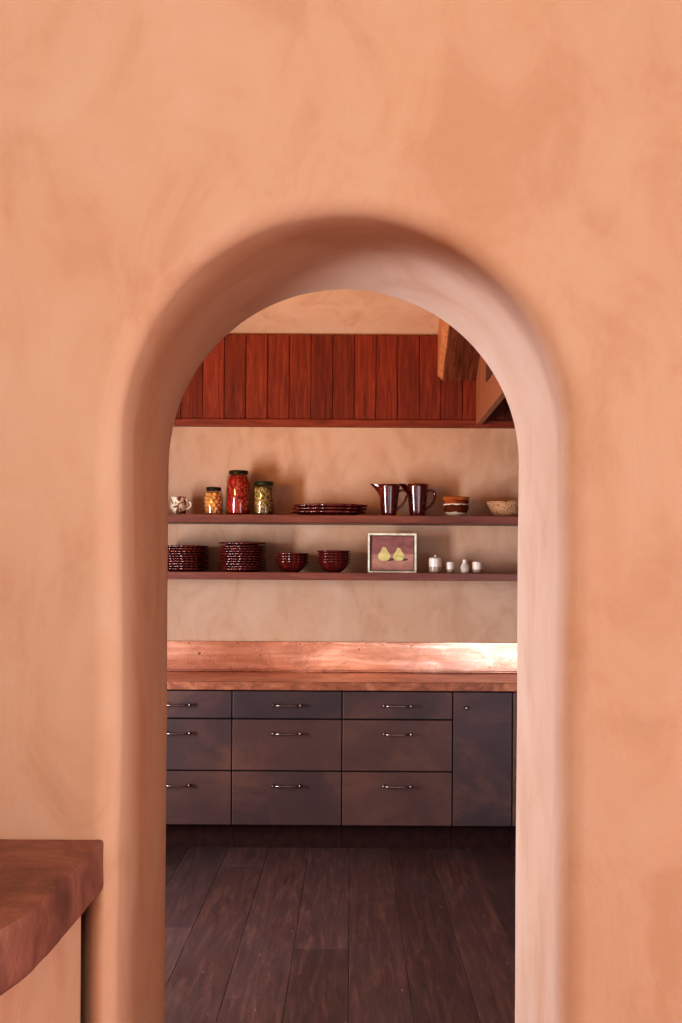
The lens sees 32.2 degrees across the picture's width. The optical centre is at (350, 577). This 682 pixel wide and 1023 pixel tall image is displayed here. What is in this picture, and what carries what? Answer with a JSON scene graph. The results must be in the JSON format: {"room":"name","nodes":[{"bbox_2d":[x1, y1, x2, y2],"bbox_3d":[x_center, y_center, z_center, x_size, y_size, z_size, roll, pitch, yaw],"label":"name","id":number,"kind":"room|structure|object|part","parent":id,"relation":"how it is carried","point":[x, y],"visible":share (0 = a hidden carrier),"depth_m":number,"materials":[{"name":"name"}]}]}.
{"room":"traditional dwelling","nodes":[
{"label":"traditional dwelling","id":0,"kind":"room"},
{"bbox_2d":[228,289,438,334],"bbox_3d":[-0.037,-2.264,4.845,5.000,1.719,3.950,0,0,0],"label":"wall","id":1,"kind":"structure","parent":0,"point":[340,311],"depth_m":6.69,"materials":[{"name":"paint"}]},
{"bbox_2d":[438,318,479,380],"bbox_3d":[0.615,-1.843,5.784,0.230,1.415,2.012,0,0,0],"label":"ceiling beam","id":2,"kind":"structure","parent":1,"relation":"attached to","point":[458,360],"depth_m":6.62,"materials":[{"name":"brown wood"}]},
{"bbox_2d":[476,355,504,423],"bbox_3d":[1.217,-1.368,6.099,1.006,0.980,1.350,0,0,0],"label":"range hood","id":3,"kind":"object","parent":1,"relation":"attached to","point":[489,393],"visible":0.14,"depth_m":6.30,"materials":[{"name":"beige paint"}]},
{"bbox_2d":[165,846,515,1022],"bbox_3d":[-0.009,1.473,2.085,5.577,0.060,9.570,0,0,0],"label":"floor","id":4,"kind":"structure","parent":0,"point":[253,935],"depth_m":4.74,"materials":[{"name":"brown wood"}]},
{"bbox_2d":[166,690,233,846],"bbox_3d":[-0.916,1.014,6.489,0.578,0.848,0.657,0,0,0],"label":"base cabinet","id":5,"kind":"object","parent":4,"relation":"on","point":[199,722],"visible":0.5,"depth_m":6.20,"materials":[{"name":"wood"}]},
{"bbox_3d":[-0.917,1.085,6.181,0.160,0.018,0.040,0,0,0],"label":"handle","id":6,"kind":"part","parent":5,"relation":"part of","materials":[{"name":"metal"}]},
{"bbox_3d":[-0.915,0.812,6.181,0.160,0.018,0.040,0,0,0],"label":"handle","id":7,"kind":"part","parent":5,"relation":"part of","materials":[{"name":"metal"}]},
{"bbox_3d":[-0.914,0.663,6.181,0.160,0.018,0.040,0,0,0],"label":"handle","id":8,"kind":"part","parent":5,"relation":"part of","materials":[{"name":"metal"}]},
{"bbox_3d":[-0.917,1.155,6.211,0.574,0.281,0.022,0,0,0],"label":"drawer","id":9,"kind":"part","parent":5,"relation":"part of","materials":[{"name":"wood"}]},
{"bbox_3d":[-0.916,0.875,6.211,0.574,0.267,0.022,0,0,0],"label":"drawer","id":10,"kind":"part","parent":5,"relation":"part of","materials":[{"name":"wood"}]},
{"bbox_3d":[-0.914,0.663,6.211,0.574,0.143,0.022,0,0,0],"label":"drawer","id":11,"kind":"part","parent":5,"relation":"part of","materials":[{"name":"wood"}]},
{"bbox_2d":[167,671,516,691],"bbox_3d":[0.044,0.568,6.499,2.565,0.046,0.642,0,0,0],"label":"countertop","id":12,"kind":"structure","parent":5,"relation":"on","point":[176,680],"depth_m":6.21,"materials":[{"name":"brown wood"}]},
{"bbox_2d":[232,690,342,847],"bbox_3d":[-0.337,1.017,6.489,0.577,0.848,0.657,0,0,0],"label":"base cabinet","id":13,"kind":"object","parent":4,"relation":"on","point":[287,744],"visible":1,"depth_m":6.20,"materials":[{"name":"wood"}]},
{"bbox_3d":[-0.338,1.158,6.211,0.574,0.281,0.022,0,0,0],"label":"drawer","id":14,"kind":"part","parent":13,"relation":"part of","materials":[{"name":"wood"}]},
{"bbox_3d":[-0.338,1.088,6.181,0.160,0.018,0.040,0,0,0],"label":"handle","id":15,"kind":"part","parent":13,"relation":"part of","materials":[{"name":"metal"}]},
{"bbox_3d":[-0.336,0.815,6.181,0.160,0.018,0.040,0,0,0],"label":"handle","id":16,"kind":"part","parent":13,"relation":"part of","materials":[{"name":"metal"}]},
{"bbox_3d":[-0.336,0.878,6.211,0.574,0.267,0.022,0,0,0],"label":"drawer","id":17,"kind":"part","parent":13,"relation":"part of","materials":[{"name":"wood"}]},
{"bbox_3d":[-0.335,0.667,6.181,0.160,0.018,0.040,0,0,0],"label":"handle","id":18,"kind":"part","parent":13,"relation":"part of","materials":[{"name":"metal"}]},
{"bbox_3d":[-0.335,0.667,6.211,0.574,0.143,0.022,0,0,0],"label":"drawer","id":19,"kind":"part","parent":13,"relation":"part of","materials":[{"name":"wood"}]},
{"bbox_2d":[342,691,451,848],"bbox_3d":[0.243,1.020,6.489,0.579,0.848,0.657,0,0,0],"label":"base cabinet","id":20,"kind":"object","parent":4,"relation":"on","point":[397,745],"visible":1,"depth_m":6.20,"materials":[{"name":"wood"}]},
{"bbox_3d":[0.242,1.162,6.211,0.576,0.281,0.022,0,0,0],"label":"drawer","id":21,"kind":"part","parent":20,"relation":"part of","materials":[{"name":"wood"}]},
{"bbox_3d":[0.244,0.881,6.211,0.576,0.267,0.022,0,0,0],"label":"drawer","id":22,"kind":"part","parent":20,"relation":"part of","materials":[{"name":"wood"}]},
{"bbox_3d":[0.242,1.091,6.181,0.160,0.018,0.040,0,0,0],"label":"handle","id":23,"kind":"part","parent":20,"relation":"part of","materials":[{"name":"metal"}]},
{"bbox_3d":[0.244,0.818,6.181,0.160,0.018,0.040,0,0,0],"label":"handle","id":24,"kind":"part","parent":20,"relation":"part of","materials":[{"name":"metal"}]},
{"bbox_3d":[0.245,0.670,6.211,0.576,0.143,0.022,0,0,0],"label":"drawer","id":25,"kind":"part","parent":20,"relation":"part of","materials":[{"name":"wood"}]},
{"bbox_3d":[0.245,0.670,6.181,0.160,0.018,0.040,0,0,0],"label":"handle","id":26,"kind":"part","parent":20,"relation":"part of","materials":[{"name":"metal"}]},
{"bbox_2d":[450,691,511,848],"bbox_3d":[0.691,1.023,6.489,0.312,0.848,0.658,0,0,0],"label":"base cabinet","id":27,"kind":"object","parent":4,"relation":"on","point":[481,721],"visible":0.98,"depth_m":6.20,"materials":[{"name":"wood"}]},
{"bbox_2d":[509,692,516,848],"bbox_3d":[1.078,1.025,6.509,0.458,0.848,0.618,0,0,0],"label":"base cabinet","id":28,"kind":"object","parent":4,"relation":"on","point":[512,829],"visible":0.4,"depth_m":6.20,"materials":[{"name":"wood"}]},
{"bbox_3d":[1.078,0.955,6.211,0.455,0.704,0.022,0,0,0],"label":"door","id":29,"kind":"part","parent":28,"relation":"part of","materials":[{"name":"wood"}]},
{"bbox_2d":[0,0,681,1022],"bbox_3d":[0.006,-1.007,2.560,4.800,4.900,0.620,0,0,0],"label":"wall","id":30,"kind":"structure","parent":0,"point":[173,173],"depth_m":2.25,"materials":[{"name":"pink paint"}]},
{"bbox_2d":[167,334,518,642],"bbox_3d":[-0.049,-0.157,6.880,5.000,3.200,0.120,0,0,0],"label":"wall","id":31,"kind":"structure","parent":0,"point":[305,465],"depth_m":6.82,"materials":[{"name":"paint"}]},
{"bbox_2d":[167,641,516,672],"bbox_3d":[0.045,0.457,6.810,2.565,0.176,0.018,0,0,0],"label":"backsplash","id":32,"kind":"structure","parent":31,"relation":"attached to","point":[203,656],"depth_m":6.81,"materials":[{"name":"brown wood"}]},
{"bbox_2d":[168,514,517,525],"bbox_3d":[0.017,-0.327,6.680,2.630,0.043,0.280,0,0,0],"label":"wall shelf","id":33,"kind":"object","parent":31,"relation":"attached to","point":[248,519],"visible":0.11,"depth_m":6.54,"materials":[{"name":"brown wood"}]},
{"bbox_2d":[170,496,191,513],"bbox_3d":[-0.965,-0.406,6.652,0.114,0.103,0.091,0,0,41],"label":"cup","id":34,"kind":"object","parent":33,"relation":"on","point":[178,503],"visible":0.86,"depth_m":6.62,"materials":[{"name":"white ceramic"}]},
{"bbox_3d":[-0.916,-0.413,6.651,0.042,0.070,0.010,0,0,9],"label":"handle","id":35,"kind":"part","parent":34,"relation":"part of","materials":[{"name":"white ceramic"}]},
{"bbox_2d":[204,487,222,513],"bbox_3d":[-0.776,-0.433,6.660,0.111,0.158,0.111,0,0,0],"label":"jar","id":36,"kind":"object","parent":33,"relation":"on","point":[213,500],"visible":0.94,"depth_m":6.62,"materials":[{"name":"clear glass"}]},
{"bbox_3d":[-0.775,-0.502,6.660,0.087,0.020,0.087,0,0,0],"label":"lid","id":37,"kind":"part","parent":36,"relation":"part of","materials":[{"name":"black metal"}]},
{"bbox_2d":[227,470,249,513],"bbox_3d":[-0.635,-0.479,6.660,0.139,0.252,0.139,0,0,0],"label":"jar","id":38,"kind":"object","parent":33,"relation":"on","point":[238,483],"visible":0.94,"depth_m":6.61,"materials":[{"name":"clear glass"}]},
{"bbox_3d":[-0.635,-0.595,6.660,0.112,0.020,0.112,0,0,0],"label":"lid","id":39,"kind":"part","parent":38,"relation":"part of","materials":[{"name":"black metal"}]},
{"bbox_2d":[254,481,273,514],"bbox_3d":[-0.492,-0.448,6.660,0.118,0.191,0.118,0,0,0],"label":"jar","id":40,"kind":"object","parent":33,"relation":"on","point":[263,502],"visible":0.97,"depth_m":6.62,"materials":[{"name":"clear glass"}]},
{"bbox_3d":[-0.491,-0.533,6.660,0.111,0.020,0.111,0,0,0],"label":"lid","id":41,"kind":"part","parent":40,"relation":"part of","materials":[{"name":"metal"}]},
{"bbox_2d":[291,510,365,514],"bbox_3d":[-0.129,-0.363,6.675,0.423,0.026,0.252,0,0,0],"label":"serving platter","id":42,"kind":"object","parent":33,"relation":"on","point":[301,512],"visible":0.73,"depth_m":6.58,"materials":[{"name":"ceramic"}]},
{"bbox_2d":[292,507,366,510],"bbox_3d":[-0.121,-0.382,6.675,0.423,0.026,0.252,0,0,-1],"label":"serving platter","id":43,"kind":"object","parent":42,"relation":"on","point":[296,508],"visible":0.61,"depth_m":6.58,"materials":[{"name":"ceramic"}]},
{"bbox_2d":[293,504,367,507],"bbox_3d":[-0.118,-0.400,6.675,0.423,0.026,0.252,0,0,1],"label":"serving platter","id":44,"kind":"object","parent":43,"relation":"on","point":[294,505],"visible":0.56,"depth_m":6.58,"materials":[{"name":"ceramic"}]},
{"bbox_2d":[370,484,407,514],"bbox_3d":[0.213,-0.439,6.645,0.185,0.181,0.123,0,0,30],"label":"pitcher","id":45,"kind":"object","parent":33,"relation":"on","point":[388,493],"visible":0.88,"depth_m":6.60,"materials":[{"name":"ceramic"}]},
{"bbox_3d":[0.285,-0.440,6.645,0.068,0.123,0.018,0,0,0],"label":"handle","id":46,"kind":"part","parent":45,"relation":"part of","materials":[{"name":"ceramic"}]},
{"bbox_2d":[400,484,435,515],"bbox_3d":[0.376,-0.441,6.700,0.193,0.187,0.126,0,0,24],"label":"pitcher","id":47,"kind":"object","parent":33,"relation":"on","point":[417,493],"visible":0.97,"depth_m":6.66,"materials":[{"name":"ceramic"}]},
{"bbox_3d":[0.450,-0.442,6.707,0.070,0.128,0.019,0,0,-6],"label":"handle","id":48,"kind":"part","parent":47,"relation":"part of","materials":[{"name":"ceramic"}]},
{"bbox_2d":[443,507,468,515],"bbox_3d":[0.592,-0.371,6.660,0.147,0.050,0.147,0,0,0],"label":"bowl","id":49,"kind":"object","parent":33,"relation":"on","point":[450,511],"visible":0.86,"depth_m":6.61,"materials":[{"name":"brown ceramic"}]},
{"bbox_2d":[443,503,469,507],"bbox_3d":[0.595,-0.391,6.660,0.150,0.050,0.150,0,-1,16],"label":"bowl","id":50,"kind":"object","parent":49,"relation":"on","point":[449,504],"visible":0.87,"depth_m":6.60,"materials":[{"name":"beige ceramic"}]},
{"bbox_2d":[443,500,468,503],"bbox_3d":[0.592,-0.411,6.660,0.153,0.050,0.153,1,0,31],"label":"bowl","id":51,"kind":"object","parent":50,"relation":"on","point":[444,501],"visible":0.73,"depth_m":6.60,"materials":[{"name":"brown ceramic"}]},
{"bbox_2d":[443,496,469,500],"bbox_3d":[0.594,-0.431,6.660,0.155,0.050,0.155,1,0,-43],"label":"bowl","id":52,"kind":"object","parent":51,"relation":"on","point":[446,497],"visible":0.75,"depth_m":6.60,"materials":[{"name":"orange ceramic"}]},
{"bbox_2d":[487,500,517,515],"bbox_3d":[0.881,-0.388,6.669,0.228,0.088,0.227,0,0,0],"label":"bowl","id":53,"kind":"object","parent":33,"relation":"on","point":[497,508],"visible":0.68,"depth_m":6.59,"materials":[{"name":"beige ceramic"}]},
{"bbox_2d":[168,572,517,580],"bbox_3d":[0.015,-0.009,6.680,2.630,0.042,0.280,0,0,0],"label":"wall shelf","id":54,"kind":"object","parent":31,"relation":"attached to","point":[171,575],"visible":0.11,"depth_m":6.54,"materials":[{"name":"brown wood"}]},
{"bbox_2d":[168,568,208,571],"bbox_3d":[-0.940,-0.046,6.679,0.266,0.020,0.267,0,0,-37],"label":"dinner plate","id":55,"kind":"object","parent":54,"relation":"on","point":[169,569],"visible":0.89,"depth_m":6.59,"materials":[{"name":"ceramic"}]},
{"bbox_2d":[168,565,208,567],"bbox_3d":[-0.941,-0.060,6.680,0.266,0.020,0.267,0,0,21],"label":"dinner plate","id":56,"kind":"object","parent":55,"relation":"on","point":[169,566],"visible":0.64,"depth_m":6.57,"materials":[{"name":"ceramic"}]},
{"bbox_2d":[168,563,208,565],"bbox_3d":[-0.940,-0.074,6.679,0.266,0.020,0.267,0,0,23],"label":"dinner plate","id":57,"kind":"object","parent":56,"relation":"on","point":[195,564],"visible":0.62,"depth_m":6.57,"materials":[{"name":"ceramic"}]},
{"bbox_2d":[168,560,208,562],"bbox_3d":[-0.941,-0.088,6.679,0.266,0.020,0.267,0,0,-17],"label":"dinner plate","id":58,"kind":"object","parent":57,"relation":"on","point":[169,561],"visible":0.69,"depth_m":6.57,"materials":[{"name":"ceramic"}]},
{"bbox_2d":[168,558,207,560],"bbox_3d":[-0.941,-0.102,6.680,0.266,0.020,0.267,0,0,21],"label":"dinner plate","id":59,"kind":"object","parent":58,"relation":"on","point":[197,559],"visible":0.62,"depth_m":6.57,"materials":[{"name":"ceramic"}]},
{"bbox_2d":[168,555,208,557],"bbox_3d":[-0.940,-0.116,6.681,0.266,0.020,0.267,0,0,-38],"label":"dinner plate","id":60,"kind":"object","parent":59,"relation":"on","point":[169,556],"visible":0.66,"depth_m":6.57,"materials":[{"name":"ceramic"}]},
{"bbox_2d":[168,553,207,555],"bbox_3d":[-0.941,-0.130,6.680,0.266,0.020,0.267,0,0,25],"label":"dinner plate","id":61,"kind":"object","parent":60,"relation":"on","point":[198,554],"visible":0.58,"depth_m":6.57,"materials":[{"name":"ceramic"}]},
{"bbox_2d":[168,550,208,552],"bbox_3d":[-0.940,-0.144,6.680,0.266,0.020,0.267,0,0,-9],"label":"dinner plate","id":62,"kind":"object","parent":61,"relation":"on","point":[169,551],"visible":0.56,"depth_m":6.57,"materials":[{"name":"ceramic"}]},
{"bbox_2d":[168,548,208,550],"bbox_3d":[-0.940,-0.158,6.680,0.267,0.020,0.266,0,0,42],"label":"dinner plate","id":63,"kind":"object","parent":62,"relation":"on","point":[199,549],"visible":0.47,"depth_m":6.57,"materials":[{"name":"ceramic"}]},
{"bbox_2d":[168,545,208,547],"bbox_3d":[-0.941,-0.172,6.681,0.266,0.020,0.267,0,0,-38],"label":"dinner plate","id":64,"kind":"object","parent":63,"relation":"on","point":[169,546],"visible":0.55,"depth_m":6.58,"materials":[{"name":"ceramic"}]},
{"bbox_2d":[219,568,265,571],"bbox_3d":[-0.615,-0.044,6.679,0.266,0.020,0.267,0,0,10],"label":"dinner plate","id":65,"kind":"object","parent":54,"relation":"on","point":[223,569],"visible":0.95,"depth_m":6.58,"materials":[{"name":"ceramic"}]},
{"bbox_2d":[218,566,265,567],"bbox_3d":[-0.616,-0.058,6.680,0.266,0.020,0.267,0,0,-40],"label":"dinner plate","id":66,"kind":"object","parent":65,"relation":"on","point":[218,566],"visible":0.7,"depth_m":6.57,"materials":[{"name":"ceramic"}]},
{"bbox_2d":[219,563,265,565],"bbox_3d":[-0.615,-0.072,6.679,0.267,0.020,0.266,0,0,21],"label":"dinner plate","id":67,"kind":"object","parent":66,"relation":"on","point":[223,564],"visible":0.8,"depth_m":6.58,"materials":[{"name":"ceramic"}]},
{"bbox_2d":[219,561,265,562],"bbox_3d":[-0.616,-0.086,6.681,0.267,0.020,0.266,0,0,17],"label":"dinner plate","id":68,"kind":"object","parent":67,"relation":"on","point":[219,561],"visible":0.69,"depth_m":6.57,"materials":[{"name":"ceramic"}]},
{"bbox_2d":[219,558,265,560],"bbox_3d":[-0.614,-0.101,6.680,0.267,0.020,0.266,0,0,4],"label":"dinner plate","id":69,"kind":"object","parent":68,"relation":"on","point":[224,559],"visible":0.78,"depth_m":6.58,"materials":[{"name":"ceramic"}]},
{"bbox_2d":[219,555,265,557],"bbox_3d":[-0.614,-0.115,6.681,0.267,0.020,0.266,0,0,42],"label":"dinner plate","id":70,"kind":"object","parent":69,"relation":"on","point":[224,556],"visible":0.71,"depth_m":6.57,"materials":[{"name":"ceramic"}]},
{"bbox_2d":[218,553,265,555],"bbox_3d":[-0.617,-0.129,6.681,0.266,0.020,0.267,0,0,6],"label":"dinner plate","id":71,"kind":"object","parent":70,"relation":"on","point":[223,554],"visible":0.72,"depth_m":6.58,"materials":[{"name":"ceramic"}]},
{"bbox_2d":[219,550,265,552],"bbox_3d":[-0.614,-0.143,6.679,0.267,0.020,0.266,0,0,-27],"label":"dinner plate","id":72,"kind":"object","parent":71,"relation":"on","point":[221,551],"visible":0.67,"depth_m":6.57,"materials":[{"name":"ceramic"}]},
{"bbox_2d":[219,548,265,550],"bbox_3d":[-0.614,-0.158,6.679,0.266,0.020,0.267,0,0,11],"label":"dinner plate","id":73,"kind":"object","parent":72,"relation":"on","point":[254,549],"visible":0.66,"depth_m":6.57,"materials":[{"name":"ceramic"}]},
{"bbox_2d":[219,545,265,547],"bbox_3d":[-0.615,-0.172,6.679,0.266,0.020,0.267,0,0,26],"label":"dinner plate","id":74,"kind":"object","parent":73,"relation":"on","point":[221,546],"visible":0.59,"depth_m":6.57,"materials":[{"name":"ceramic"}]},
{"bbox_2d":[219,542,265,544],"bbox_3d":[-0.615,-0.194,6.678,0.266,0.031,0.267,0,0,30],"label":"dinner plate","id":75,"kind":"object","parent":74,"relation":"on","point":[224,543],"visible":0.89,"depth_m":6.58,"materials":[{"name":"ceramic"}]},
{"bbox_2d":[276,561,308,571],"bbox_3d":[-0.332,-0.064,6.660,0.190,0.063,0.188,0,0,-5],"label":"bowl","id":76,"kind":"object","parent":54,"relation":"on","point":[287,566],"visible":0.94,"depth_m":6.60,"materials":[{"name":"ceramic"}]},
{"bbox_2d":[276,558,308,560],"bbox_3d":[-0.331,-0.079,6.660,0.190,0.063,0.188,0,0,-5],"label":"bowl","id":77,"kind":"object","parent":76,"relation":"on","point":[277,559],"visible":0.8,"depth_m":6.58,"materials":[{"name":"ceramic"}]},
{"bbox_2d":[276,556,308,558],"bbox_3d":[-0.331,-0.093,6.660,0.190,0.063,0.188,0,0,-5],"label":"bowl","id":78,"kind":"object","parent":77,"relation":"on","point":[306,557],"visible":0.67,"depth_m":6.58,"materials":[{"name":"ceramic"}]},
{"bbox_2d":[276,553,308,555],"bbox_3d":[-0.331,-0.108,6.660,0.190,0.063,0.188,0,0,-5],"label":"bowl","id":79,"kind":"object","parent":78,"relation":"on","point":[278,554],"visible":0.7,"depth_m":6.59,"materials":[{"name":"ceramic"}]},
{"bbox_2d":[317,561,349,572],"bbox_3d":[-0.097,-0.062,6.660,0.190,0.063,0.188,0,0,-5],"label":"bowl","id":80,"kind":"object","parent":54,"relation":"on","point":[328,566],"visible":1,"depth_m":6.60,"materials":[{"name":"ceramic"}]},
{"bbox_2d":[317,558,350,560],"bbox_3d":[-0.097,-0.077,6.660,0.190,0.063,0.188,0,0,-5],"label":"bowl","id":81,"kind":"object","parent":80,"relation":"on","point":[321,559],"visible":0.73,"depth_m":6.58,"materials":[{"name":"ceramic"}]},
{"bbox_2d":[317,556,349,558],"bbox_3d":[-0.097,-0.093,6.660,0.190,0.063,0.188,0,0,-5],"label":"bowl","id":82,"kind":"object","parent":81,"relation":"on","point":[320,557],"visible":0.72,"depth_m":6.59,"materials":[{"name":"ceramic"}]},
{"bbox_2d":[317,553,349,555],"bbox_3d":[-0.097,-0.108,6.660,0.190,0.063,0.188,0,0,-5],"label":"bowl","id":83,"kind":"object","parent":82,"relation":"on","point":[319,554],"visible":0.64,"depth_m":6.59,"materials":[{"name":"ceramic"}]},
{"bbox_2d":[317,550,350,552],"bbox_3d":[-0.097,-0.123,6.660,0.190,0.063,0.188,0,0,-5],"label":"bowl","id":84,"kind":"object","parent":83,"relation":"on","point":[319,551],"visible":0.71,"depth_m":6.58,"materials":[{"name":"ceramic"}]},
{"bbox_2d":[368,533,416,572],"bbox_3d":[0.232,-0.140,6.661,0.274,0.224,0.042,0,0,0],"label":"framed picture","id":85,"kind":"object","parent":54,"relation":"on","point":[387,552],"visible":0.98,"depth_m":6.66},
{"bbox_2d":[429,555,441,572],"bbox_3d":[0.475,-0.079,6.650,0.072,0.102,0.072,0,0,0],"label":"lidded canister","id":86,"kind":"object","parent":54,"relation":"on","point":[435,563],"visible":0.95,"depth_m":6.62,"materials":[{"name":"beige ceramic"}]},
{"bbox_2d":[446,562,453,572],"bbox_3d":[0.560,-0.058,6.650,0.044,0.063,0.044,0,0,0],"label":"cup","id":87,"kind":"object","parent":54,"relation":"on","point":[450,565],"visible":0.94,"depth_m":6.63,"materials":[{"name":"beige ceramic"}]},
{"bbox_2d":[460,560,468,572],"bbox_3d":[0.641,-0.065,6.650,0.049,0.078,0.049,0,0,0],"label":"bud vase","id":88,"kind":"object","parent":54,"relation":"on","point":[464,568],"visible":0.91,"depth_m":6.63,"materials":[{"name":"beige ceramic"}]},
{"bbox_2d":[472,562,481,572],"bbox_3d":[0.712,-0.059,6.650,0.056,0.065,0.056,0,0,0],"label":"cup","id":89,"kind":"object","parent":54,"relation":"on","point":[476,566],"visible":0.85,"depth_m":6.63,"materials":[{"name":"beige ceramic"}]},
{"bbox_2d":[173,334,514,428],"bbox_3d":[-0.355,-1.136,6.798,3.494,0.532,0.044,0,0,0],"label":"panelling","id":90,"kind":"object","parent":31,"relation":"attached to","point":[249,380],"visible":0.49,"depth_m":6.79,"materials":[{"name":"brown wood"}]},
{"bbox_3d":[-0.008,1.441,-0.275,4.400,0.004,4.850,0,0,0],"label":"floor","id":91,"kind":"structure","parent":0,"visible":0},
{"bbox_2d":[0,916,80,1022],"bbox_3d":[-1.346,1.014,1.789,1.659,0.842,0.921,0,0,0],"label":"counter base","id":92,"kind":"object","parent":91,"relation":"on","point":[51,993],"depth_m":2.04,"materials":[{"name":"pink paint"}]},
{"bbox_2d":[0,839,103,995],"bbox_3d":[-1.323,0.543,1.778,1.701,0.098,1.014,0,0,0],"label":"countertop","id":93,"kind":"structure","parent":92,"relation":"on","point":[46,886],"depth_m":1.95,"materials":[{"name":"brown wood"}]}
]}

